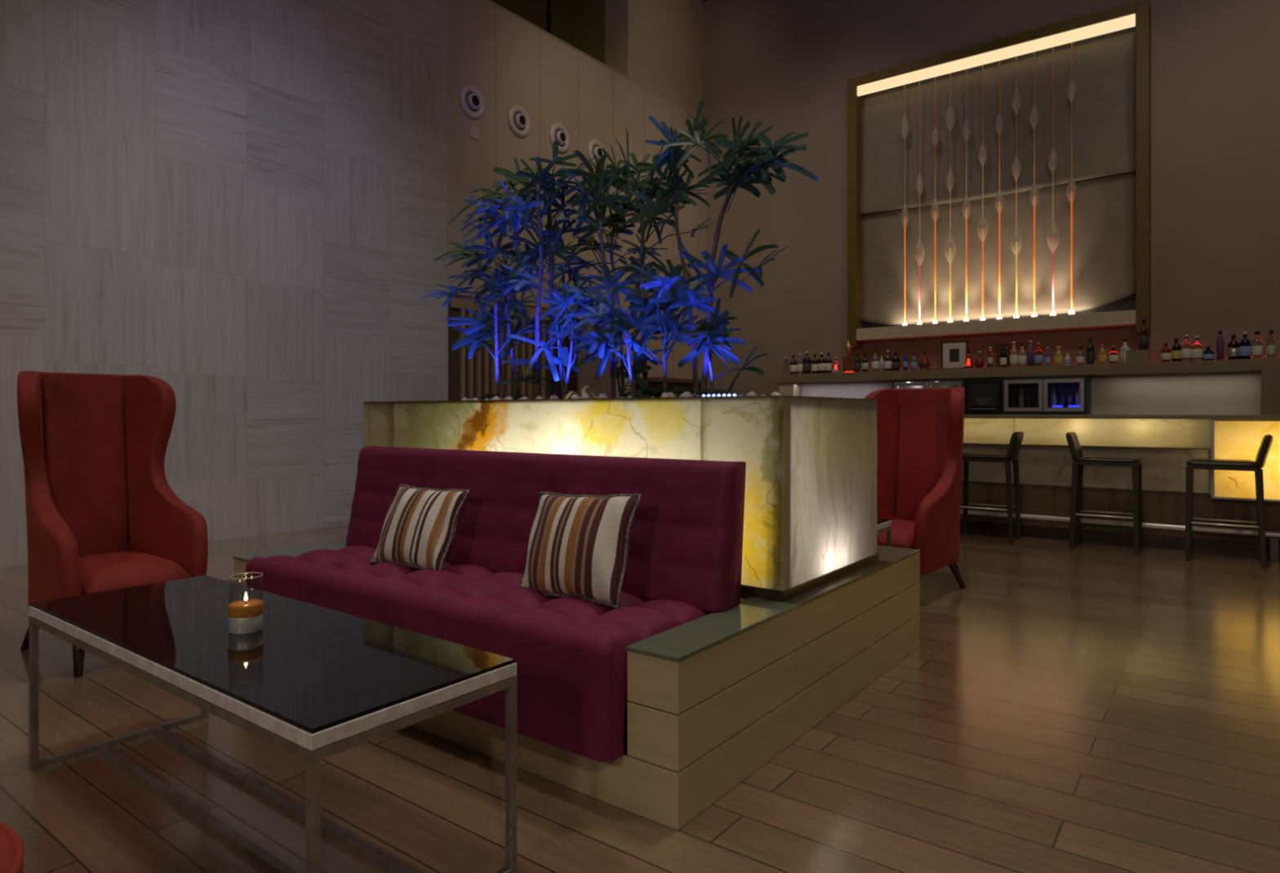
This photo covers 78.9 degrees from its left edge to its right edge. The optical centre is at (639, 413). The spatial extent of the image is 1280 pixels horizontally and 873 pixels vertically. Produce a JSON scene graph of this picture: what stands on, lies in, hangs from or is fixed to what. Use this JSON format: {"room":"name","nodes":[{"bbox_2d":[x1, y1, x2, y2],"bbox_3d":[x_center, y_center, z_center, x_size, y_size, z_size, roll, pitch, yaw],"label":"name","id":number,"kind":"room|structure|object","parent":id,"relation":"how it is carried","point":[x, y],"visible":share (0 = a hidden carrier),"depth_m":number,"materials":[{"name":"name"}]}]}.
{"room":"hotel lobby","nodes":[
{"label":"hotel lobby","id":0,"kind":"room"},
{"bbox_2d":[0,0,705,568],"bbox_3d":[-4.172,-1.885,6.179,0.200,5.970,17.250,0,0,37],"label":"wall","id":1,"kind":"structure","parent":0,"point":[240,206],"depth_m":7.07,"materials":[{"name":"stone"}]},
{"bbox_2d":[458,84,485,119],"bbox_3d":[-1.911,-3.590,8.950,0.077,0.380,0.380,0,0,37],"label":"air nozzle","id":2,"kind":"object","parent":1,"relation":"attached to","point":[472,101],"visible":1,"depth_m":8.92,"materials":[{"name":"white plastic"}]},
{"bbox_2d":[468,125,478,139],"bbox_3d":[-1.923,-3.240,8.986,0.015,0.120,0.140,0,0,37],"label":"wall plate","id":3,"kind":"object","parent":1,"relation":"attached to","point":[473,132],"visible":1,"depth_m":8.97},
{"bbox_2d":[448,294,549,400],"bbox_3d":[-1.642,-0.120,9.313,0.070,2.440,1.580,0,0,37],"label":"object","id":4,"kind":"structure","parent":1,"relation":"in","point":[474,377],"depth_m":9.07,"materials":[{"name":"beige wood"}]},
{"bbox_2d":[507,105,530,137],"bbox_3d":[-1.463,-3.590,9.544,0.077,0.380,0.380,0,0,37],"label":"air nozzle","id":5,"kind":"object","parent":1,"relation":"attached to","point":[519,122],"visible":1,"depth_m":9.51,"materials":[{"name":"white plastic"}]},
{"bbox_2d":[488,0,630,79],"bbox_3d":[-4.842,-4.878,5.513,0.490,0.015,14.980,0,0,37],"label":"trim","id":6,"kind":"structure","parent":1,"relation":"on","point":[491,1],"depth_m":10.09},
{"bbox_2d":[549,122,569,152],"bbox_3d":[-1.025,-3.590,10.125,0.077,0.380,0.380,0,0,37],"label":"air nozzle","id":7,"kind":"object","parent":1,"relation":"attached to","point":[557,131],"visible":0.94,"depth_m":10.10,"materials":[{"name":"white plastic"}]},
{"bbox_2d":[548,323,577,399],"bbox_3d":[-1.015,-0.080,10.186,0.020,2.360,0.550,0,0,37],"label":"door","id":8,"kind":"structure","parent":1,"relation":"in","point":[572,384],"depth_m":10.24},
{"bbox_2d":[577,318,616,398],"bbox_3d":[-0.576,-0.085,10.719,0.080,2.370,0.810,0,0,37],"label":"door","id":9,"kind":"structure","parent":1,"relation":"in","point":[586,375],"depth_m":10.65,"materials":[{"name":"brown wood"}]},
{"bbox_2d":[587,138,605,166],"bbox_3d":[-0.573,-3.590,10.725,0.077,0.380,0.380,0,0,37],"label":"air nozzle","id":10,"kind":"object","parent":1,"relation":"attached to","point":[595,146],"visible":0.75,"depth_m":10.66,"materials":[{"name":"white plastic"}]},
{"bbox_2d":[0,524,1279,872],"bbox_3d":[0.935,1.150,2.488,13.900,0.100,17.500,0,0,37],"label":"floor","id":11,"kind":"structure","parent":0,"point":[1090,708],"depth_m":2.40,"materials":[{"name":"brown wood"}]},
{"bbox_2d":[0,822,24,872],"bbox_3d":[-1.202,0.884,1.031,0.606,0.436,0.606,0,0,37],"label":"armchair","id":12,"kind":"object","parent":11,"relation":"on","point":[11,846],"visible":1,"depth_m":1.21,"materials":[{"name":"red fabric"}]},
{"bbox_2d":[17,371,208,677],"bbox_3d":[-2.463,0.457,3.608,0.787,1.303,0.642,0,0,37],"label":"chair","id":13,"kind":"object","parent":11,"relation":"on","point":[103,513],"visible":0.95,"depth_m":3.73,"materials":[{"name":"red fabric"}]},
{"bbox_2d":[79,551,191,595],"bbox_3d":[-2.392,0.724,3.555,0.610,0.118,0.396,0,0,37],"label":"seat cushion","id":14,"kind":"object","parent":13,"relation":"on","point":[116,571],"depth_m":3.44,"materials":[{"name":"red fabric"}]},
{"bbox_2d":[28,575,517,872],"bbox_3d":[-1.090,0.844,2.128,1.602,0.513,0.523,0,0,37],"label":"coffee table","id":15,"kind":"object","parent":11,"relation":"on","point":[317,683],"visible":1,"depth_m":1.89,"materials":[{"name":"black glass"}]},
{"bbox_2d":[227,573,263,635],"bbox_3d":[-1.063,0.513,2.098,0.086,0.148,0.086,0,0,-31],"label":"candle holder","id":16,"kind":"object","parent":15,"relation":"on","point":[245,616],"visible":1,"depth_m":2.07,"materials":[{"name":"glass"}]},
{"bbox_2d":[232,540,919,831],"bbox_3d":[-0.254,0.872,3.577,2.414,0.456,2.031,0,0,37],"label":"plinth","id":17,"kind":"object","parent":11,"relation":"on","point":[712,699],"visible":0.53,"depth_m":2.38,"materials":[{"name":"wood"}]},
{"bbox_2d":[245,445,746,763],"bbox_3d":[-0.696,0.553,2.982,2.110,0.782,0.703,0,0,37],"label":"sofa","id":18,"kind":"object","parent":17,"relation":"on","point":[684,559],"visible":0.77,"depth_m":2.65,"materials":[{"name":"fabric"}]},
{"bbox_2d":[369,484,469,571],"bbox_3d":[-0.903,0.465,3.172,0.436,0.318,0.187,0,0,35],"label":"striped cushion","id":19,"kind":"object","parent":18,"relation":"on","point":[419,528],"visible":0.98,"depth_m":3.10,"materials":[{"name":"fabric"}]},
{"bbox_2d":[519,492,640,608],"bbox_3d":[-0.215,0.453,2.647,0.493,0.374,0.183,0,0,40],"label":"striped cushion","id":20,"kind":"object","parent":18,"relation":"on","point":[579,545],"visible":0.98,"depth_m":2.56,"materials":[{"name":"fabric"}]},
{"bbox_2d":[363,395,879,601],"bbox_3d":[-0.222,0.291,3.759,2.470,0.703,0.908,0,0,37],"label":"planter","id":21,"kind":"object","parent":11,"relation":"on","point":[810,513],"visible":0.66,"depth_m":2.99,"materials":[{"name":"stone"}]},
{"bbox_2d":[420,262,549,398],"bbox_3d":[-0.768,-0.424,3.903,0.682,0.773,0.454,0,0,21],"label":"palm","id":22,"kind":"object","parent":21,"relation":"on","point":[490,317],"visible":0.88,"depth_m":3.86,"materials":[{"name":"plant"}]},
{"bbox_2d":[434,223,546,398],"bbox_3d":[-0.762,-0.508,4.135,0.683,0.942,0.423,0,0,37],"label":"palm","id":23,"kind":"object","parent":21,"relation":"on","point":[491,254],"visible":0.58,"depth_m":4.08,"materials":[{"name":"plant"}]},
{"bbox_2d":[455,293,546,399],"bbox_3d":[-0.762,-0.371,4.332,0.439,0.668,0.551,0,0,-39],"label":"palm","id":24,"kind":"object","parent":21,"relation":"on","point":[517,311],"visible":0.58,"depth_m":4.31,"materials":[{"name":"plant"}]},
{"bbox_2d":[448,155,585,399],"bbox_3d":[-0.624,-0.663,3.864,0.537,1.251,0.872,0,0,-31],"label":"palm","id":25,"kind":"object","parent":21,"relation":"on","point":[517,197],"visible":0.95,"depth_m":3.75,"materials":[{"name":"plant"}]},
{"bbox_2d":[497,241,604,399],"bbox_3d":[-0.421,-0.385,3.507,0.646,0.699,0.434,0,0,37],"label":"palm","id":26,"kind":"object","parent":21,"relation":"on","point":[563,300],"visible":0.81,"depth_m":3.44,"materials":[{"name":"plant"}]},
{"bbox_2d":[533,248,605,398],"bbox_3d":[-0.317,-0.407,3.688,0.346,0.740,0.491,0,0,-17],"label":"palm","id":27,"kind":"object","parent":21,"relation":"on","point":[556,331],"visible":0.48,"depth_m":3.61,"materials":[{"name":"plant"}]},
{"bbox_2d":[499,140,648,396],"bbox_3d":[-0.397,-0.665,3.917,0.930,1.255,0.541,0,0,37],"label":"palm","id":28,"kind":"object","parent":21,"relation":"on","point":[551,233],"visible":0.43,"depth_m":3.86,"materials":[{"name":"plant"}]},
{"bbox_2d":[551,385,597,399],"bbox_3d":[-0.281,-0.069,3.401,0.190,0.113,0.197,0,0,-17],"label":"plant","id":29,"kind":"object","parent":21,"relation":"on","point":[583,391],"visible":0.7,"depth_m":3.38,"materials":[{"name":"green plant"}]},
{"bbox_2d":[543,149,652,398],"bbox_3d":[-0.215,-0.619,3.634,0.435,1.164,0.681,0,0,-34],"label":"palm","id":30,"kind":"object","parent":21,"relation":"on","point":[590,195],"visible":0.92,"depth_m":3.58,"materials":[{"name":"plant"}]},
{"bbox_2d":[570,144,673,395],"bbox_3d":[-0.104,-0.690,3.895,0.501,1.304,0.462,0,0,-17],"label":"palm","id":31,"kind":"object","parent":21,"relation":"on","point":[612,220],"visible":0.48,"depth_m":3.87,"materials":[{"name":"plant"}]},
{"bbox_2d":[573,324,673,398],"bbox_3d":[-0.101,-0.224,3.458,0.434,0.374,0.329,0,0,37],"label":"palm","id":32,"kind":"object","parent":21,"relation":"on","point":[637,363],"visible":0.45,"depth_m":3.50,"materials":[{"name":"plant"}]},
{"bbox_2d":[549,269,715,398],"bbox_3d":[-0.058,-0.334,3.398,0.618,0.595,0.564,0,0,-30],"label":"palm","id":33,"kind":"object","parent":21,"relation":"on","point":[626,325],"visible":0.8,"depth_m":3.23,"materials":[{"name":"plant"}]},
{"bbox_2d":[617,385,660,398],"bbox_3d":[0.013,-0.052,3.334,0.247,0.130,0.244,0,0,-12],"label":"plant","id":34,"kind":"object","parent":21,"relation":"in","point":[638,393],"visible":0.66,"depth_m":3.28,"materials":[{"name":"green plant"}]},
{"bbox_2d":[575,265,716,391],"bbox_3d":[0.111,-0.313,3.245,0.615,0.550,0.551,0,0,37],"label":"palm","id":35,"kind":"object","parent":21,"relation":"in","point":[674,293],"visible":0.92,"depth_m":3.16,"materials":[{"name":"plant"}]},
{"bbox_2d":[602,128,717,397],"bbox_3d":[0.107,-0.649,3.608,0.483,1.223,0.477,0,0,-20],"label":"palm","id":36,"kind":"object","parent":21,"relation":"on","point":[637,166],"visible":0.6,"depth_m":3.60,"materials":[{"name":"plant"}]},
{"bbox_2d":[635,386,697,397],"bbox_3d":[0.128,-0.040,3.187,0.289,0.132,0.264,0,0,37],"label":"plant","id":37,"kind":"object","parent":21,"relation":"in","point":[673,390],"visible":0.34,"depth_m":3.18,"materials":[{"name":"green plant"}]},
{"bbox_2d":[625,98,728,394],"bbox_3d":[0.162,-0.659,3.258,0.392,1.246,0.402,0,0,-26],"label":"palm","id":38,"kind":"object","parent":21,"relation":"on","point":[676,183],"visible":0.76,"depth_m":3.28,"materials":[{"name":"plant"}]},
{"bbox_2d":[692,389,743,396],"bbox_3d":[0.299,-0.036,3.044,0.254,0.120,0.256,0,0,37],"label":"plant","id":39,"kind":"object","parent":21,"relation":"in","point":[716,392],"visible":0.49,"depth_m":3.00,"materials":[{"name":"green plant"}]},
{"bbox_2d":[671,298,768,394],"bbox_3d":[0.286,-0.233,2.948,0.376,0.391,0.443,0,0,37],"label":"palm","id":40,"kind":"object","parent":21,"relation":"in","point":[717,330],"visible":0.97,"depth_m":2.98,"materials":[{"name":"plant"}]},
{"bbox_2d":[639,102,817,396],"bbox_3d":[0.351,-0.593,2.934,0.641,1.114,0.428,0,0,37],"label":"palm","id":41,"kind":"object","parent":21,"relation":"in","point":[743,170],"visible":0.98,"depth_m":2.93,"materials":[{"name":"plant"}]},
{"bbox_2d":[635,377,707,396],"bbox_3d":[0.500,0.250,11.831,0.420,1.540,1.360,0,0,37],"label":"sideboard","id":42,"kind":"object","parent":11,"relation":"on","point":[655,382],"visible":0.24,"depth_m":11.47,"materials":[{"name":"brown wood"}]},
{"bbox_2d":[876,518,891,546],"bbox_3d":[0.596,0.844,4.580,1.600,0.513,0.523,0,0,37],"label":"coffee table","id":43,"kind":"object","parent":11,"relation":"on","point":[883,525],"visible":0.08,"depth_m":4.26,"materials":[{"name":"black glass"}]},
{"bbox_2d":[863,386,965,588],"bbox_3d":[1.634,0.473,4.827,0.661,1.270,0.787,0,0,44],"label":"chair","id":44,"kind":"object","parent":11,"relation":"on","point":[920,431],"visible":0.79,"depth_m":4.98,"materials":[{"name":"fabric"}]},
{"bbox_2d":[876,520,915,549],"bbox_3d":[1.573,0.733,4.763,0.408,0.115,0.610,0,0,44],"label":"seat cushion","id":45,"kind":"object","parent":44,"relation":"on","point":[902,531],"depth_m":4.51,"materials":[{"name":"fabric"}]},
{"bbox_2d":[960,431,1023,545],"bbox_3d":[3.035,0.629,6.747,0.514,0.942,0.344,0,0,37],"label":"bar stool","id":46,"kind":"object","parent":11,"relation":"on","point":[1013,450],"visible":0.95,"depth_m":6.65,"materials":[{"name":"leather"}]},
{"bbox_2d":[769,358,1279,419],"bbox_3d":[4.511,0.263,10.076,6.020,1.675,0.565,0,0,37],"label":"counter","id":47,"kind":"object","parent":11,"relation":"on","point":[1239,386],"visible":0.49,"depth_m":9.04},
{"bbox_2d":[782,357,790,374],"bbox_3d":[2.194,-0.708,11.694,0.117,0.264,0.117,0,0,37],"label":"liquor bottle","id":48,"kind":"object","parent":47,"relation":"on","point":[785,366],"visible":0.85,"depth_m":11.65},
{"bbox_2d":[790,355,796,374],"bbox_3d":[2.293,-0.722,11.619,0.100,0.294,0.098,0,0,37],"label":"liquor bottle","id":49,"kind":"object","parent":47,"relation":"on","point":[793,363],"visible":0.9,"depth_m":11.58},
{"bbox_2d":[796,353,803,373],"bbox_3d":[2.380,-0.732,11.553,0.104,0.313,0.102,0,0,37],"label":"liquor bottle","id":50,"kind":"object","parent":47,"relation":"on","point":[799,362],"visible":0.88,"depth_m":11.51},
{"bbox_2d":[802,351,811,373],"bbox_3d":[2.467,-0.744,11.488,0.126,0.336,0.124,0,0,37],"label":"liquor bottle","id":51,"kind":"object","parent":47,"relation":"on","point":[806,362],"visible":0.85,"depth_m":11.44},
{"bbox_2d":[811,354,817,373],"bbox_3d":[2.567,-0.722,11.412,0.098,0.293,0.096,0,0,37],"label":"liquor bottle","id":52,"kind":"object","parent":47,"relation":"on","point":[815,362],"visible":0.88,"depth_m":11.37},
{"bbox_2d":[817,352,825,373],"bbox_3d":[2.651,-0.729,11.349,0.116,0.307,0.114,0,0,37],"label":"liquor bottle","id":53,"kind":"object","parent":47,"relation":"on","point":[821,362],"visible":0.89,"depth_m":11.30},
{"bbox_2d":[825,352,831,373],"bbox_3d":[2.736,-0.728,11.285,0.101,0.305,0.100,0,0,37],"label":"liquor bottle","id":54,"kind":"object","parent":47,"relation":"on","point":[828,361],"visible":0.87,"depth_m":11.25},
{"bbox_2d":[843,340,853,372],"bbox_3d":[2.976,-0.807,11.105,0.124,0.462,0.124,0,0,0],"label":"liquor bottle","id":55,"kind":"object","parent":47,"relation":"on","point":[848,361],"visible":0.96,"depth_m":11.04,"materials":[{"name":"brown glass"}]},
{"bbox_2d":[853,353,860,372],"bbox_3d":[3.081,-0.713,11.026,0.094,0.275,0.093,0,0,37],"label":"liquor bottle","id":56,"kind":"object","parent":47,"relation":"on","point":[856,362],"visible":0.91,"depth_m":10.99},
{"bbox_2d":[861,352,868,372],"bbox_3d":[3.173,-0.712,10.956,0.098,0.274,0.097,0,0,37],"label":"liquor bottle","id":57,"kind":"object","parent":47,"relation":"on","point":[864,362],"visible":0.88,"depth_m":10.92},
{"bbox_2d":[871,350,879,371],"bbox_3d":[3.289,-0.727,10.869,0.106,0.302,0.105,0,0,37],"label":"liquor bottle","id":58,"kind":"object","parent":47,"relation":"on","point":[875,360],"visible":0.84,"depth_m":10.83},
{"bbox_2d":[884,350,892,371],"bbox_3d":[3.432,-0.722,10.761,0.110,0.293,0.108,0,0,37],"label":"liquor bottle","id":59,"kind":"object","parent":47,"relation":"on","point":[887,359],"visible":0.9,"depth_m":10.72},
{"bbox_2d":[892,351,900,370],"bbox_3d":[3.522,-0.709,10.693,0.109,0.267,0.107,0,0,37],"label":"liquor bottle","id":60,"kind":"object","parent":47,"relation":"on","point":[895,360],"visible":0.85,"depth_m":10.65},
{"bbox_2d":[892,378,968,413],"bbox_3d":[3.877,-0.223,10.382,0.940,0.445,0.310,0,0,37],"label":"cooler","id":61,"kind":"object","parent":47,"relation":"on","point":[946,383],"visible":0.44,"depth_m":10.28,"materials":[{"name":"grey metal"}]},
{"bbox_2d":[920,368,946,369],"bbox_3d":[3.892,-0.585,10.352,0.310,0.018,0.130,0,0,37],"label":"serving tray","id":62,"kind":"object","parent":47,"relation":"on","point":[926,368],"visible":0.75,"depth_m":10.29,"materials":[{"name":"metal"}]},
{"bbox_2d":[919,351,930,368],"bbox_3d":[3.831,-0.706,10.460,0.149,0.261,0.147,0,0,37],"label":"liquor bottle","id":63,"kind":"object","parent":62,"relation":"on","point":[924,363],"visible":0.89,"depth_m":10.41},
{"bbox_2d":[941,340,968,368],"bbox_3d":[4.179,-0.769,10.336,0.340,0.387,0.020,0,0,37],"label":"picture frame","id":64,"kind":"object","parent":47,"relation":"on","point":[953,353],"visible":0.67,"depth_m":10.33,"materials":[{"name":"paper"}]},
{"bbox_2d":[949,348,959,362],"bbox_3d":[4.177,-0.769,10.332,0.122,0.173,0.004,0,0,37],"label":"print","id":65,"kind":"object","parent":64,"relation":"attached to","point":[953,353],"depth_m":10.33},
{"bbox_2d":[964,350,973,368],"bbox_3d":[4.282,-0.696,10.121,0.121,0.241,0.121,0,0,37],"label":"liquor bottle","id":66,"kind":"object","parent":47,"relation":"on","point":[969,363],"visible":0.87,"depth_m":10.09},
{"bbox_2d":[974,351,984,368],"bbox_3d":[4.384,-0.687,10.044,0.112,0.224,0.111,0,0,37],"label":"liquor bottle","id":67,"kind":"object","parent":47,"relation":"on","point":[979,363],"visible":0.89,"depth_m":10.01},
{"bbox_2d":[966,378,1004,418],"bbox_3d":[4.428,-0.138,9.966,0.410,0.595,0.310,0,0,37],"label":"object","id":68,"kind":"object","parent":47,"relation":"on","point":[984,396],"visible":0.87,"depth_m":9.85,"materials":[{"name":"black plastic"}]},
{"bbox_2d":[987,346,993,368],"bbox_3d":[4.490,-0.711,9.964,0.065,0.271,0.064,0,0,37],"label":"liquor bottle","id":69,"kind":"object","parent":47,"relation":"on","point":[990,359],"visible":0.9,"depth_m":9.94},
{"bbox_2d":[995,343,1009,367],"bbox_3d":[4.675,-0.732,10.013,0.164,0.312,0.020,0,0,37],"label":"picture frame","id":70,"kind":"object","parent":47,"relation":"on","point":[998,347],"visible":0.73,"depth_m":10.02,"materials":[{"name":"brown wood"}]},
{"bbox_2d":[999,348,1006,364],"bbox_3d":[4.672,-0.732,10.009,0.082,0.194,0.004,0,0,37],"label":"print","id":71,"kind":"object","parent":70,"relation":"attached to","point":[1000,349],"depth_m":10.03},
{"bbox_2d":[1000,346,1006,367],"bbox_3d":[4.612,-0.710,9.872,0.072,0.268,0.071,0,0,37],"label":"liquor bottle","id":72,"kind":"object","parent":47,"relation":"on","point":[1002,357],"visible":0.91,"depth_m":9.85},
{"bbox_2d":[1009,341,1017,367],"bbox_3d":[4.710,-0.739,9.798,0.096,0.326,0.094,0,0,37],"label":"liquor bottle","id":73,"kind":"object","parent":47,"relation":"on","point":[1013,353],"visible":0.85,"depth_m":9.76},
{"bbox_2d":[1017,343,1026,366],"bbox_3d":[4.789,-0.725,9.739,0.099,0.299,0.098,0,0,37],"label":"liquor bottle","id":74,"kind":"object","parent":47,"relation":"on","point":[1022,354],"visible":0.91,"depth_m":9.71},
{"bbox_2d":[769,358,1279,383],"bbox_3d":[4.517,-0.512,10.084,6.020,0.125,0.545,0,0,37],"label":"shelf","id":75,"kind":"object","parent":47,"relation":"attached to","point":[1264,366],"depth_m":9.31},
{"bbox_2d":[1026,340,1034,366],"bbox_3d":[4.864,-0.739,9.683,0.081,0.328,0.079,0,0,37],"label":"liquor bottle","id":76,"kind":"object","parent":47,"relation":"on","point":[1030,350],"visible":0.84,"depth_m":9.65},
{"bbox_2d":[1034,342,1042,366],"bbox_3d":[4.935,-0.722,9.628,0.094,0.294,0.093,0,0,37],"label":"liquor bottle","id":77,"kind":"object","parent":47,"relation":"on","point":[1038,353],"visible":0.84,"depth_m":9.60,"materials":[{"name":"clear glass"}]},
{"bbox_2d":[1001,375,1091,414],"bbox_3d":[4.980,-0.215,9.551,0.940,0.460,0.310,0,0,37],"label":"cooler","id":78,"kind":"object","parent":47,"relation":"on","point":[1045,384],"visible":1,"depth_m":9.49,"materials":[{"name":"grey metal"}]},
{"bbox_2d":[1018,387,1024,408],"bbox_3d":[4.767,-0.195,9.718,0.064,0.255,0.062,0,0,37],"label":"bottle","id":79,"kind":"object","parent":78,"relation":"in","point":[1021,397],"visible":1,"depth_m":9.70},
{"bbox_2d":[1050,386,1056,407],"bbox_3d":[5.054,-0.195,9.501,0.064,0.255,0.062,0,0,37],"label":"bottle","id":80,"kind":"object","parent":78,"relation":"in","point":[1053,396],"visible":0.91,"depth_m":9.48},
{"bbox_2d":[1058,385,1065,407],"bbox_3d":[5.126,-0.205,9.447,0.064,0.275,0.062,0,0,37],"label":"bottle","id":81,"kind":"object","parent":78,"relation":"on","point":[1061,394],"visible":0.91,"depth_m":9.43,"materials":[{"name":"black glass"}]},
{"bbox_2d":[1053,346,1062,365],"bbox_3d":[5.112,-0.698,9.496,0.097,0.244,0.095,0,0,37],"label":"liquor bottle","id":82,"kind":"object","parent":47,"relation":"on","point":[1058,356],"visible":0.91,"depth_m":9.46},
{"bbox_2d":[1075,346,1084,364],"bbox_3d":[5.296,-0.685,9.356,0.088,0.219,0.086,0,0,37],"label":"liquor bottle","id":83,"kind":"object","parent":47,"relation":"on","point":[1080,355],"visible":0.89,"depth_m":9.33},
{"bbox_2d":[1085,337,1094,364],"bbox_3d":[5.382,-0.738,9.292,0.091,0.325,0.090,0,0,37],"label":"liquor bottle","id":84,"kind":"object","parent":47,"relation":"on","point":[1090,351],"visible":0.88,"depth_m":9.26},
{"bbox_2d":[1097,344,1106,364],"bbox_3d":[5.480,-0.696,9.218,0.098,0.241,0.096,0,0,37],"label":"liquor bottle","id":85,"kind":"object","parent":47,"relation":"on","point":[1102,353],"visible":0.84,"depth_m":9.18,"materials":[{"name":"glass"}]},
{"bbox_2d":[1108,345,1119,364],"bbox_3d":[5.573,-0.685,9.148,0.104,0.219,0.103,0,0,37],"label":"liquor bottle","id":86,"kind":"object","parent":47,"relation":"on","point":[1113,355],"visible":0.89,"depth_m":9.11,"materials":[{"name":"brown glass"}]},
{"bbox_2d":[1120,338,1130,363],"bbox_3d":[5.665,-0.720,9.079,0.104,0.289,0.102,0,0,37],"label":"liquor bottle","id":87,"kind":"object","parent":47,"relation":"on","point":[1125,348],"visible":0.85,"depth_m":9.06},
{"bbox_2d":[1122,350,1150,363],"bbox_3d":[5.763,-0.650,9.030,0.260,0.149,0.140,0,0,37],"label":"display riser","id":88,"kind":"object","parent":47,"relation":"on","point":[1134,356],"visible":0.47,"depth_m":8.97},
{"bbox_2d":[1138,319,1148,350],"bbox_3d":[5.811,-0.905,8.969,0.095,0.360,0.094,0,0,37],"label":"liquor bottle","id":89,"kind":"object","parent":88,"relation":"on","point":[1144,332],"visible":1,"depth_m":8.94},
{"bbox_2d":[1160,342,1171,362],"bbox_3d":[5.980,-0.686,8.841,0.101,0.222,0.099,0,0,37],"label":"liquor bottle","id":90,"kind":"object","parent":47,"relation":"on","point":[1166,353],"visible":0.87,"depth_m":8.81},
{"bbox_2d":[1171,337,1181,361],"bbox_3d":[6.059,-0.710,8.782,0.093,0.269,0.092,0,0,37],"label":"liquor bottle","id":91,"kind":"object","parent":47,"relation":"on","point":[1176,348],"visible":0.88,"depth_m":8.75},
{"bbox_2d":[1181,334,1191,361],"bbox_3d":[6.130,-0.728,8.728,0.092,0.304,0.091,0,0,37],"label":"liquor bottle","id":92,"kind":"object","parent":47,"relation":"on","point":[1186,346],"visible":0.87,"depth_m":8.70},
{"bbox_2d":[1191,336,1203,360],"bbox_3d":[6.210,-0.718,8.668,0.110,0.284,0.108,0,0,37],"label":"liquor bottle","id":93,"kind":"object","parent":47,"relation":"on","point":[1197,348],"visible":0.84,"depth_m":8.63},
{"bbox_2d":[1202,346,1214,360],"bbox_3d":[6.291,-0.655,8.607,0.109,0.159,0.107,0,0,37],"label":"liquor bottle","id":94,"kind":"object","parent":47,"relation":"on","point":[1207,355],"visible":0.92,"depth_m":8.57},
{"bbox_2d":[1216,330,1223,359],"bbox_3d":[6.375,-0.741,8.544,0.068,0.331,0.067,0,0,37],"label":"liquor bottle","id":95,"kind":"object","parent":47,"relation":"on","point":[1220,340],"visible":0.83,"depth_m":8.52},
{"bbox_2d":[1226,334,1239,359],"bbox_3d":[6.468,-0.716,8.474,0.110,0.281,0.109,0,0,37],"label":"liquor bottle","id":96,"kind":"object","parent":47,"relation":"on","point":[1233,347],"visible":0.87,"depth_m":8.44,"materials":[{"name":"black glass"}]},
{"bbox_2d":[1239,331,1251,359],"bbox_3d":[6.548,-0.727,8.413,0.103,0.304,0.101,0,0,37],"label":"liquor bottle","id":97,"kind":"object","parent":47,"relation":"on","point":[1245,345],"visible":0.91,"depth_m":8.38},
{"bbox_2d":[1252,330,1262,359],"bbox_3d":[6.631,-0.728,8.351,0.088,0.306,0.087,0,0,37],"label":"liquor bottle","id":98,"kind":"object","parent":47,"relation":"on","point":[1257,344],"visible":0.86,"depth_m":8.32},
{"bbox_2d":[1266,329,1275,358],"bbox_3d":[6.722,-0.729,8.282,0.078,0.308,0.076,0,0,37],"label":"liquor bottle","id":99,"kind":"object","parent":47,"relation":"on","point":[1271,343],"visible":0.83,"depth_m":8.26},
{"bbox_2d":[1066,431,1142,555],"bbox_3d":[3.733,0.629,6.271,0.514,0.942,0.344,0,0,37],"label":"bar stool","id":100,"kind":"object","parent":11,"relation":"on","point":[1073,442],"visible":1,"depth_m":6.23,"materials":[{"name":"leather"}]},
{"bbox_2d":[960,414,1279,560],"bbox_3d":[4.489,0.557,6.456,8.600,1.085,0.765,0,0,37],"label":"bar counter","id":101,"kind":"object","parent":11,"relation":"on","point":[1164,443],"depth_m":6.42,"materials":[{"name":"stone"}]},
{"bbox_2d":[964,414,1279,419],"bbox_3d":[4.490,0.030,6.458,8.600,0.030,0.760,0,0,37],"label":"countertop","id":102,"kind":"structure","parent":101,"relation":"on","point":[1018,416],"depth_m":6.37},
{"bbox_2d":[1185,435,1272,568],"bbox_3d":[4.359,0.629,5.762,0.514,0.942,0.344,0,0,37],"label":"bar stool","id":103,"kind":"object","parent":11,"relation":"on","point":[1267,441],"visible":1,"depth_m":5.67,"materials":[{"name":"leather"}]},
{"bbox_2d":[604,0,702,119],"bbox_3d":[-0.118,-5.890,12.640,1.400,2.020,2.050,0,0,37],"label":"wall","id":104,"kind":"structure","parent":0,"point":[657,45],"depth_m":12.06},
{"bbox_2d":[491,0,604,63],"bbox_3d":[-5.052,-5.895,5.684,0.090,2.010,15.000,0,0,37],"label":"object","id":105,"kind":"structure","parent":104,"relation":"in","point":[580,24],"depth_m":11.08,"materials":[{"name":"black glass"}]},
{"bbox_2d":[702,0,1279,396],"bbox_3d":[5.846,-2.900,9.587,14.600,8.000,0.250,0,0,37],"label":"wall","id":106,"kind":"structure","parent":0,"point":[787,65],"depth_m":10.79,"materials":[{"name":"paint"}]},
{"bbox_2d":[847,0,1151,348],"bbox_3d":[4.536,-2.893,10.250,3.664,3.892,0.264,0,0,37],"label":"wall art","id":107,"kind":"object","parent":106,"relation":"attached to","point":[1002,185],"visible":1,"depth_m":10.12,"materials":[{"name":"grey metal"}]},
{"bbox_2d":[857,13,1135,96],"bbox_3d":[4.490,-4.641,10.189,3.384,0.133,0.040,0,0,37],"label":"light","id":108,"kind":"object","parent":107,"relation":"attached to","point":[1117,22],"depth_m":10.04,"materials":[{"name":"plastic"}]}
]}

